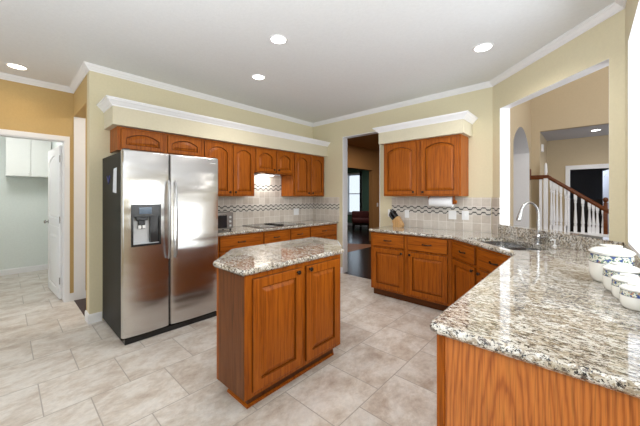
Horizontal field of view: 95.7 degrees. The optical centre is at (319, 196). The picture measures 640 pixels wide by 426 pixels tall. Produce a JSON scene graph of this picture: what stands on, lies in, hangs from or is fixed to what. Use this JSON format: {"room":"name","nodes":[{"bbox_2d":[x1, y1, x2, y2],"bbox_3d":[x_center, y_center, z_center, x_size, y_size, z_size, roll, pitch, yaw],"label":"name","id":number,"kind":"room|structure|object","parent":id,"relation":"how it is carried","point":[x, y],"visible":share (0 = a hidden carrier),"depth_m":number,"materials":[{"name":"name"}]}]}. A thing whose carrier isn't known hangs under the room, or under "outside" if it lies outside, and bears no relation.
{"room":"kitchen","nodes":[
{"label":"kitchen","id":0,"kind":"room"},
{"bbox_2d":[0,137,47,269],"bbox_3d":[-5.607,-0.024,4.910,0.131,2.765,1.550,0,0,43],"label":"wall","id":1,"kind":"structure","parent":0,"point":[23,200],"depth_m":5.15,"materials":[{"name":"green paint"}]},
{"bbox_2d":[0,264,47,275],"bbox_3d":[-4.759,1.309,4.125,2.180,0.100,1.520,0,0,43],"label":"baseboard","id":2,"kind":"structure","parent":1,"relation":"attached to","point":[45,266],"depth_m":5.15,"materials":[{"name":"white paint"}]},
{"bbox_2d":[6,137,50,177],"bbox_3d":[-5.110,-0.661,5.088,0.356,0.640,0.555,0,0,43],"label":"upper cabinet","id":3,"kind":"object","parent":1,"relation":"attached to","point":[24,157],"visible":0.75,"depth_m":4.96,"materials":[{"name":"white paint"}]},
{"bbox_2d":[0,79,85,292],"bbox_3d":[-3.312,-0.023,3.787,0.131,2.766,6.000,0,0,43],"label":"wall","id":4,"kind":"structure","parent":0,"point":[23,107],"depth_m":3.59,"materials":[{"name":"paint"}]},
{"bbox_2d":[0,129,69,301],"bbox_3d":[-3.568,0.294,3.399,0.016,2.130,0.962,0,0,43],"label":"trim","id":5,"kind":"structure","parent":4,"relation":"attached to","point":[66,139],"depth_m":3.72,"materials":[{"name":"white paint"}]},
{"bbox_2d":[44,145,61,298],"bbox_3d":[-3.727,0.338,4.035,0.808,2.018,0.089,0,0,39],"label":"door","id":6,"kind":"structure","parent":4,"relation":"in","point":[54,221],"depth_m":3.95,"materials":[{"name":"white paint"}]},
{"bbox_2d":[70,293,73,300],"bbox_3d":[-3.230,1.309,3.769,0.014,0.100,0.041,0,0,43],"label":"baseboard","id":7,"kind":"structure","parent":4,"relation":"attached to","point":[71,294],"depth_m":3.77,"materials":[{"name":"white paint"}]},
{"bbox_2d":[74,117,84,299],"bbox_3d":[-3.177,0.159,3.830,0.010,2.400,0.118,0,0,43],"label":"trim","id":8,"kind":"structure","parent":4,"relation":"attached to","point":[79,123],"depth_m":3.83,"materials":[{"name":"white paint"}]},
{"bbox_2d":[51,75,86,309],"bbox_3d":[-3.764,-0.023,4.345,3.349,2.766,0.152,0,0,43],"label":"wall","id":9,"kind":"structure","parent":0,"point":[80,95],"depth_m":3.36,"materials":[{"name":"paint"}]},
{"bbox_2d":[85,310,101,323],"bbox_3d":[-2.488,1.309,3.181,0.184,0.100,0.123,0,0,43],"label":"baseboard","id":10,"kind":"structure","parent":9,"relation":"attached to","point":[95,317],"depth_m":3.12,"materials":[{"name":"white paint"}]},
{"bbox_2d":[87,71,312,319],"bbox_3d":[-1.345,-0.024,4.400,0.142,2.765,3.437,0,0,43],"label":"wall","id":11,"kind":"structure","parent":0,"point":[99,85],"depth_m":3.61,"materials":[{"name":"beige paint"}]},
{"bbox_2d":[110,126,201,156],"bbox_3d":[-1.912,-0.610,3.448,0.329,0.247,0.902,0,0,43],"label":"upper cabinet","id":12,"kind":"object","parent":11,"relation":"attached to","point":[120,137],"visible":0.98,"depth_m":3.25,"materials":[{"name":"brown wood"}]},
{"bbox_2d":[202,139,253,195],"bbox_3d":[-1.328,-0.368,4.061,0.360,0.730,0.789,0,0,43],"label":"upper cabinet","id":13,"kind":"object","parent":11,"relation":"attached to","point":[235,161],"visible":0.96,"depth_m":4.00,"materials":[{"name":"brown wood"}]},
{"bbox_2d":[254,147,292,175],"bbox_3d":[-0.804,-0.545,4.633,0.360,0.377,0.761,0,0,43],"label":"upper cabinet","id":14,"kind":"object","parent":11,"relation":"attached to","point":[266,161],"visible":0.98,"depth_m":4.50,"materials":[{"name":"brown wood"}]},
{"bbox_2d":[254,173,279,175],"bbox_3d":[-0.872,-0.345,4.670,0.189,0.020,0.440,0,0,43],"label":"range hood","id":15,"kind":"object","parent":14,"relation":"attached to","point":[260,174],"visible":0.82,"depth_m":4.63,"materials":[{"name":"white paint"}]},
{"bbox_2d":[294,208,298,214],"bbox_3d":[-0.429,0.279,5.281,0.016,0.116,0.120,0,0,43],"label":"wall switch","id":16,"kind":"object","parent":11,"relation":"attached to","point":[296,211],"visible":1,"depth_m":5.28,"materials":[{"name":"white plastic"}]},
{"bbox_2d":[281,152,323,195],"bbox_3d":[-0.283,-0.368,5.200,0.360,0.730,0.777,0,0,43],"label":"upper cabinet","id":17,"kind":"object","parent":11,"relation":"attached to","point":[307,179],"visible":0.98,"depth_m":5.02,"materials":[{"name":"brown wood"}]},
{"bbox_2d":[0,0,626,126],"bbox_3d":[-1.201,-1.375,2.189,5.142,0.062,6.500,0,0,43],"label":"trim","id":18,"kind":"structure","parent":11,"relation":"attached to","point":[617,6],"depth_m":3.48,"materials":[{"name":"white paint"}]},
{"bbox_2d":[104,106,327,156],"bbox_3d":[-1.117,-0.863,4.277,0.379,0.257,3.309,0,0,43],"label":"wall","id":19,"kind":"structure","parent":0,"point":[115,116],"depth_m":3.59,"materials":[{"name":"beige paint"}]},
{"bbox_2d":[96,95,329,146],"bbox_3d":[-1.116,-0.956,4.231,0.446,0.074,3.376,0,0,43],"label":"trim","id":20,"kind":"structure","parent":19,"relation":"attached to","point":[107,101],"depth_m":3.50,"materials":[{"name":"white paint"}]},
{"bbox_2d":[0,225,442,425],"bbox_3d":[-0.333,1.389,6.122,9.442,0.062,13.730,0,0,43],"label":"floor","id":21,"kind":"structure","parent":0,"point":[57,368],"depth_m":2.25,"materials":[{"name":"tile"}]},
{"bbox_2d":[103,148,217,344],"bbox_3d":[-1.739,0.459,3.207,0.888,1.799,0.932,0,0,43],"label":"refrigerator","id":22,"kind":"object","parent":21,"relation":"on","point":[160,222],"visible":0.99,"depth_m":2.87,"materials":[{"name":"grey metal"}]},
{"bbox_2d":[113,167,116,192],"bbox_3d":[-1.988,-0.154,2.807,0.145,0.245,0.002,0,0,43],"label":"paper note","id":23,"kind":"object","parent":22,"relation":"attached to","point":[115,169],"visible":1,"depth_m":2.81,"materials":[{"name":"white paper"}]},
{"bbox_2d":[218,232,261,257],"bbox_3d":[-1.261,0.921,3.910,0.660,0.875,0.754,0,0,43],"label":"base cabinet","id":24,"kind":"object","parent":21,"relation":"on","point":[225,243],"visible":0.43,"depth_m":3.70,"materials":[{"name":"brown wood"}]},
{"bbox_2d":[262,229,288,243],"bbox_3d":[-0.839,0.921,4.370,0.660,0.875,0.493,0,0,43],"label":"drawer","id":25,"kind":"object","parent":21,"relation":"on","point":[273,236],"visible":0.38,"depth_m":4.15,"materials":[{"name":"brown wood"}]},
{"bbox_2d":[213,237,343,408],"bbox_3d":[-0.263,0.902,2.461,0.736,0.914,1.346,0,0,43],"label":"kitchen island","id":26,"kind":"object","parent":21,"relation":"on","point":[278,303],"visible":1,"depth_m":1.98,"materials":[{"name":"brown wood"}]},
{"bbox_2d":[289,227,308,239],"bbox_3d":[-0.527,0.921,4.710,0.660,0.875,0.427,0,0,43],"label":"drawer","id":27,"kind":"object","parent":21,"relation":"on","point":[302,232],"visible":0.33,"depth_m":4.48,"materials":[{"name":"brown wood"}]},
{"bbox_2d":[309,224,336,239],"bbox_3d":[-0.142,0.921,5.129,0.660,0.875,0.710,0,0,43],"label":"base cabinet","id":28,"kind":"object","parent":21,"relation":"on","point":[329,231],"visible":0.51,"depth_m":4.93,"materials":[{"name":"brown wood"}]},
{"bbox_2d":[218,219,338,235],"bbox_3d":[-0.711,0.464,4.513,0.638,0.038,2.390,0,0,43],"label":"countertop","id":29,"kind":"structure","parent":28,"relation":"on","point":[241,229],"depth_m":4.14,"materials":[{"name":"beige stone"}]},
{"bbox_2d":[218,212,232,229],"bbox_3d":[-1.371,0.327,3.786,0.291,0.235,0.413,0,0,43],"label":"toaster oven","id":30,"kind":"object","parent":29,"relation":"on","point":[225,219],"visible":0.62,"depth_m":3.77,"materials":[{"name":"metal"}]},
{"bbox_2d":[242,222,302,227],"bbox_3d":[-0.702,0.436,4.500,0.524,0.018,0.824,0,0,43],"label":"cooktop","id":31,"kind":"object","parent":29,"relation":"in","point":[276,224],"visible":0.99,"depth_m":4.41,"materials":[{"name":"black glass"}]},
{"bbox_2d":[352,211,368,229],"bbox_3d":[1.701,0.991,11.976,0.760,0.742,0.740,0,0,3],"label":"upholstered chair","id":32,"kind":"object","parent":21,"relation":"on","point":[358,217],"visible":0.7,"depth_m":12.19,"materials":[{"name":"red fabric"}]},
{"bbox_2d":[371,232,451,310],"bbox_3d":[1.291,0.921,3.862,1.070,0.875,0.660,0,0,43],"label":"base cabinet","id":33,"kind":"object","parent":21,"relation":"on","point":[417,270],"visible":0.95,"depth_m":3.60,"materials":[{"name":"brown wood"}]},
{"bbox_2d":[452,239,510,303],"bbox_3d":[1.743,0.921,2.790,0.552,0.875,1.025,0,0,-2],"label":"base cabinet","id":34,"kind":"object","parent":21,"relation":"on","point":[471,264],"visible":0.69,"depth_m":2.90,"materials":[{"name":"brown wood"}]},
{"bbox_2d":[369,224,639,398],"bbox_3d":[0.974,0.406,2.537,2.425,0.154,3.025,0,0,43],"label":"countertop","id":35,"kind":"structure","parent":34,"relation":"on","point":[543,307],"depth_m":1.12,"materials":[{"name":"beige stone"}]},
{"bbox_2d":[389,209,403,226],"bbox_3d":[1.112,0.316,4.261,0.233,0.256,0.108,0,0,43],"label":"knife block","id":36,"kind":"object","parent":35,"relation":"on","point":[397,221],"visible":1,"depth_m":4.22,"materials":[{"name":"brown wood"}]},
{"bbox_2d":[479,241,538,249],"bbox_3d":[1.784,0.573,2.755,0.430,0.176,0.744,0,0,-2],"label":"sink","id":37,"kind":"object","parent":35,"relation":"in","point":[507,245],"visible":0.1,"depth_m":3.00,"materials":[{"name":"metal"}]},
{"bbox_2d":[516,201,547,243],"bbox_3d":[1.968,0.245,2.701,0.304,0.398,0.136,0,0,-17],"label":"kitchen faucet","id":38,"kind":"object","parent":35,"relation":"on","point":[537,236],"visible":1,"depth_m":2.73,"materials":[{"name":"silver metal"}]},
{"bbox_2d":[533,234,542,243],"bbox_3d":[2.072,0.400,2.752,0.076,0.088,0.076,0,0,-17],"label":"faucet","id":39,"kind":"object","parent":38,"relation":"attached to","point":[537,237],"depth_m":2.73,"materials":[{"name":"silver metal"}]},
{"bbox_2d":[588,244,635,281],"bbox_3d":[1.512,0.347,1.505,0.177,0.194,0.177,0,0,21],"label":"canister","id":40,"kind":"object","parent":35,"relation":"on","point":[604,254],"visible":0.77,"depth_m":1.47,"materials":[{"name":"ceramic"}]},
{"bbox_2d":[602,262,639,290],"bbox_3d":[1.407,0.378,1.349,0.138,0.133,0.138,0,0,-9],"label":"canister","id":41,"kind":"object","parent":35,"relation":"on","point":[615,268],"visible":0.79,"depth_m":1.34,"materials":[{"name":"ceramic"}]},
{"bbox_2d":[610,273,639,298],"bbox_3d":[1.329,0.390,1.245,0.115,0.108,0.115,0,0,-1],"label":"canister","id":42,"kind":"object","parent":35,"relation":"on","point":[622,278],"visible":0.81,"depth_m":1.24,"materials":[{"name":"ceramic"}]},
{"bbox_2d":[619,282,639,310],"bbox_3d":[1.251,0.395,1.147,0.097,0.098,0.097,0,0,18],"label":"canister","id":43,"kind":"object","parent":35,"relation":"on","point":[629,293],"visible":1,"depth_m":1.13,"materials":[{"name":"ceramic"}]},
{"bbox_2d":[437,334,639,425],"bbox_3d":[1.167,0.921,1.450,0.644,0.875,1.618,0,0,43],"label":"base cabinet","id":44,"kind":"object","parent":21,"relation":"on","point":[476,386],"visible":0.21,"depth_m":0.89,"materials":[{"name":"brown wood"}]},
{"bbox_2d":[0,0,614,150],"bbox_3d":[-0.333,-1.456,6.122,9.442,0.100,13.730,0,0,43],"label":"ceiling","id":45,"kind":"structure","parent":0,"point":[338,58],"depth_m":2.66,"materials":[{"name":"white paint"}]},
{"bbox_2d":[5,63,28,70],"bbox_3d":[-3.280,-1.403,3.136,0.184,0.006,0.184,0,0,43],"label":"recessed light","id":46,"kind":"object","parent":45,"relation":"in","point":[11,65],"visible":1,"depth_m":3.13,"materials":[{"name":"white paint"}]},
{"bbox_2d":[251,74,265,79],"bbox_3d":[-0.724,-1.403,3.412,0.163,0.006,0.163,0,0,43],"label":"recessed light","id":47,"kind":"object","parent":45,"relation":"in","point":[255,76],"visible":1,"depth_m":3.41,"materials":[{"name":"white paint"}]},
{"bbox_2d":[269,34,287,44],"bbox_3d":[-0.372,-1.403,2.596,0.163,0.006,0.163,0,0,43],"label":"recessed light","id":48,"kind":"object","parent":45,"relation":"in","point":[277,39],"visible":1,"depth_m":2.59,"materials":[{"name":"white paint"}]},
{"bbox_2d":[472,43,493,52],"bbox_3d":[1.540,-1.403,2.736,0.180,0.006,0.180,0,0,43],"label":"recessed light","id":49,"kind":"object","parent":45,"relation":"in","point":[483,47],"visible":1,"depth_m":2.73,"materials":[{"name":"white paint"}]},
{"bbox_2d":[347,168,368,222],"bbox_3d":[2.766,-0.024,12.414,5.300,2.765,0.131,0,0,43],"label":"wall","id":50,"kind":"structure","parent":0,"point":[365,173],"depth_m":13.03,"materials":[{"name":"green paint"}]},
{"bbox_2d":[347,173,359,214],"bbox_3d":[1.568,-0.111,13.370,0.880,1.940,0.080,0,0,43],"label":"trim","id":51,"kind":"structure","parent":50,"relation":"attached to","point":[347,173],"depth_m":13.61,"materials":[{"name":"white paint"}]},
{"bbox_2d":[348,174,359,212],"bbox_3d":[1.631,-0.121,13.455,0.760,1.800,0.050,0,0,43],"label":"window","id":52,"kind":"structure","parent":50,"relation":"in","point":[349,193],"depth_m":13.68,"materials":[{"name":"white paint"}]},
{"bbox_2d":[360,170,362,225],"bbox_3d":[1.827,0.075,13.055,0.210,2.487,0.050,0,0,43],"label":"curtain","id":53,"kind":"object","parent":50,"relation":"hanging from","point":[360,170],"visible":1,"depth_m":13.03,"materials":[{"name":"fabric"}]},
{"bbox_2d":[347,144,378,240],"bbox_3d":[0.989,-0.023,8.208,0.131,2.766,5.069,0,0,43],"label":"wall","id":54,"kind":"structure","parent":0,"point":[360,158],"depth_m":8.80,"materials":[{"name":"brown paint"}]},
{"bbox_2d":[313,87,492,266],"bbox_3d":[1.030,-0.023,4.634,3.062,2.766,0.142,0,0,43],"label":"wall","id":55,"kind":"structure","parent":0,"point":[479,103],"depth_m":4.12,"materials":[{"name":"beige paint"}]},
{"bbox_2d":[343,131,379,272],"bbox_3d":[0.722,0.154,4.924,0.758,2.410,0.131,0,0,43],"label":"trim","id":56,"kind":"structure","parent":55,"relation":"attached to","point":[374,132],"depth_m":5.16,"materials":[{"name":"white paint"}]},
{"bbox_2d":[405,210,408,217],"bbox_3d":[1.288,0.259,4.295,0.070,0.116,0.008,0,0,43],"label":"wall outlet","id":57,"kind":"object","parent":55,"relation":"attached to","point":[406,211],"visible":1,"depth_m":4.29,"materials":[{"name":"white plastic"}]},
{"bbox_2d":[384,134,468,195],"bbox_3d":[1.406,-0.381,3.962,1.055,0.756,0.360,0,0,43],"label":"upper cabinet","id":58,"kind":"object","parent":55,"relation":"attached to","point":[436,166],"visible":1,"depth_m":3.76,"materials":[{"name":"brown wood"}]},
{"bbox_2d":[428,196,456,203],"bbox_3d":[1.604,0.049,3.796,0.363,0.104,0.056,0,0,43],"label":"paper towel holder","id":59,"kind":"object","parent":58,"relation":"attached to","point":[454,200],"visible":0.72,"depth_m":3.68,"materials":[{"name":"brown wood"}]},
{"bbox_2d":[428,197,453,206],"bbox_3d":[1.592,0.071,3.806,0.290,0.132,0.132,0,0,43],"label":"paper towel roll","id":60,"kind":"object","parent":59,"relation":"hanging from","point":[433,201],"visible":0.89,"depth_m":3.76,"materials":[{"name":"white paper"}]},
{"bbox_2d":[448,210,455,218],"bbox_3d":[1.763,0.247,3.859,0.100,0.116,0.008,0,0,43],"label":"wall outlet","id":61,"kind":"object","parent":55,"relation":"attached to","point":[451,214],"visible":1,"depth_m":3.86,"materials":[{"name":"white plastic"}]},
{"bbox_2d":[462,211,468,219],"bbox_3d":[1.879,0.247,3.748,0.085,0.116,0.016,0,0,43],"label":"wall switch","id":62,"kind":"object","parent":55,"relation":"attached to","point":[465,214],"visible":1,"depth_m":3.75,"materials":[{"name":"white plastic"}]},
{"bbox_2d":[379,119,471,144],"bbox_3d":[1.401,-0.875,3.960,1.150,0.232,0.369,0,0,43],"label":"wall","id":63,"kind":"structure","parent":0,"point":[461,126],"depth_m":3.73,"materials":[{"name":"beige paint"}]},
{"bbox_2d":[372,110,477,132],"bbox_3d":[1.379,-0.956,3.936,1.282,0.074,0.436,0,0,43],"label":"trim","id":64,"kind":"structure","parent":63,"relation":"attached to","point":[468,116],"depth_m":3.67,"materials":[{"name":"white paint"}]},
{"bbox_2d":[510,100,530,226],"bbox_3d":[3.315,-1.241,5.136,0.310,5.200,3.450,0,0,43],"label":"wall","id":65,"kind":"structure","parent":0,"point":[520,115],"depth_m":6.11,"materials":[{"name":"beige paint"}]},
{"bbox_2d":[531,96,540,227],"bbox_3d":[4.719,-1.241,6.325,0.150,5.200,0.200,0,0,43],"label":"pier","id":66,"kind":"object","parent":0,"point":[535,102],"visible":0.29,"depth_m":6.25,"materials":[{"name":"beige paint"}]},
{"bbox_2d":[541,134,546,228],"bbox_3d":[5.241,-0.016,6.857,0.100,2.750,1.290,0,0,43],"label":"wall","id":67,"kind":"structure","parent":0,"point":[543,140],"depth_m":6.58,"materials":[{"name":"beige paint"}]},
{"bbox_2d":[492,9,624,247],"bbox_3d":[2.204,-0.024,2.815,0.130,2.765,1.485,0,0,-2],"label":"wall","id":68,"kind":"structure","parent":0,"point":[605,40],"depth_m":2.28,"materials":[{"name":"beige paint"}]},
{"bbox_2d":[500,59,608,223],"bbox_3d":[2.209,-0.355,2.802,0.121,1.368,1.238,0,0,-2],"label":"trim","id":69,"kind":"structure","parent":68,"relation":"attached to","point":[504,111],"depth_m":3.42,"materials":[{"name":"white paint"}]},
{"bbox_2d":[540,66,608,131],"bbox_3d":[6.147,-2.616,4.946,3.820,2.450,0.100,0,0,43],"label":"wall","id":70,"kind":"structure","parent":0,"point":[584,101],"depth_m":5.78,"materials":[{"name":"beige paint"}]},
{"bbox_2d":[541,124,608,140],"bbox_3d":[6.644,-1.441,5.569,3.910,0.100,1.510,0,0,43],"label":"ceiling","id":71,"kind":"structure","parent":0,"point":[580,132],"depth_m":6.41,"materials":[{"name":"grey paint"}]},
{"bbox_2d":[547,135,608,230],"bbox_3d":[7.125,-0.016,6.085,3.920,2.751,0.120,0,0,43],"label":"wall","id":72,"kind":"structure","parent":0,"point":[595,149],"depth_m":7.01,"materials":[{"name":"beige paint"}]},
{"bbox_2d":[565,164,608,225],"bbox_3d":[6.335,0.309,6.793,0.880,2.100,0.146,0,0,43],"label":"trim","id":73,"kind":"structure","parent":72,"relation":"attached to","point":[592,166],"depth_m":6.91,"materials":[{"name":"white paint"}]},
{"bbox_2d":[603,169,608,233],"bbox_3d":[6.869,0.358,6.926,0.036,1.978,0.720,0,0,35],"label":"door","id":74,"kind":"structure","parent":72,"relation":"in","point":[606,172],"depth_m":6.93,"materials":[{"name":"white paint"}]},
{"bbox_2d":[563,231,608,237],"bbox_3d":[4.931,1.031,5.737,1.320,0.655,0.200,0,0,43],"label":"wall","id":75,"kind":"structure","parent":0,"point":[599,234],"depth_m":5.41,"materials":[{"name":"white paint"}]},
{"bbox_2d":[530,163,608,233],"bbox_3d":[4.912,0.003,5.754,1.223,1.400,0.100,0,0,43],"label":"stair railing","id":76,"kind":"object","parent":75,"relation":"on","point":[554,218],"visible":0.98,"depth_m":5.76,"materials":[{"name":"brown wood"}]},
{"bbox_2d":[570,168,608,198],"bbox_3d":[8.915,0.059,8.243,4.200,2.600,0.100,0,0,43],"label":"wall","id":77,"kind":"structure","parent":0,"point":[588,182],"depth_m":8.84,"materials":[{"name":"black paint"}]},
{"bbox_2d":[625,0,639,259],"bbox_3d":[0.398,-0.024,0.009,0.160,2.765,5.450,0,0,43],"label":"wall","id":78,"kind":"structure","parent":0,"point":[631,5],"depth_m":2.00,"materials":[{"name":"beige paint"}]},
{"bbox_2d":[628,0,639,258],"bbox_3d":[1.576,-0.354,1.294,0.161,1.355,1.537,0,0,43],"label":"trim","id":79,"kind":"structure","parent":78,"relation":"attached to","point":[634,37],"depth_m":1.89,"materials":[{"name":"white paint"}]},
{"bbox_3d":[5.852,1.390,4.980,4.300,0.060,9.250,0,0,43],"label":"floor","id":80,"kind":"structure","parent":0,"visible":0},
{"bbox_2d":[570,199,602,232],"bbox_3d":[7.483,0.719,7.866,1.500,1.280,0.492,0,0,43],"label":"dresser","id":81,"kind":"object","parent":80,"relation":"on","point":[600,201],"visible":0.21,"depth_m":7.89,"materials":[{"name":"black wood"}]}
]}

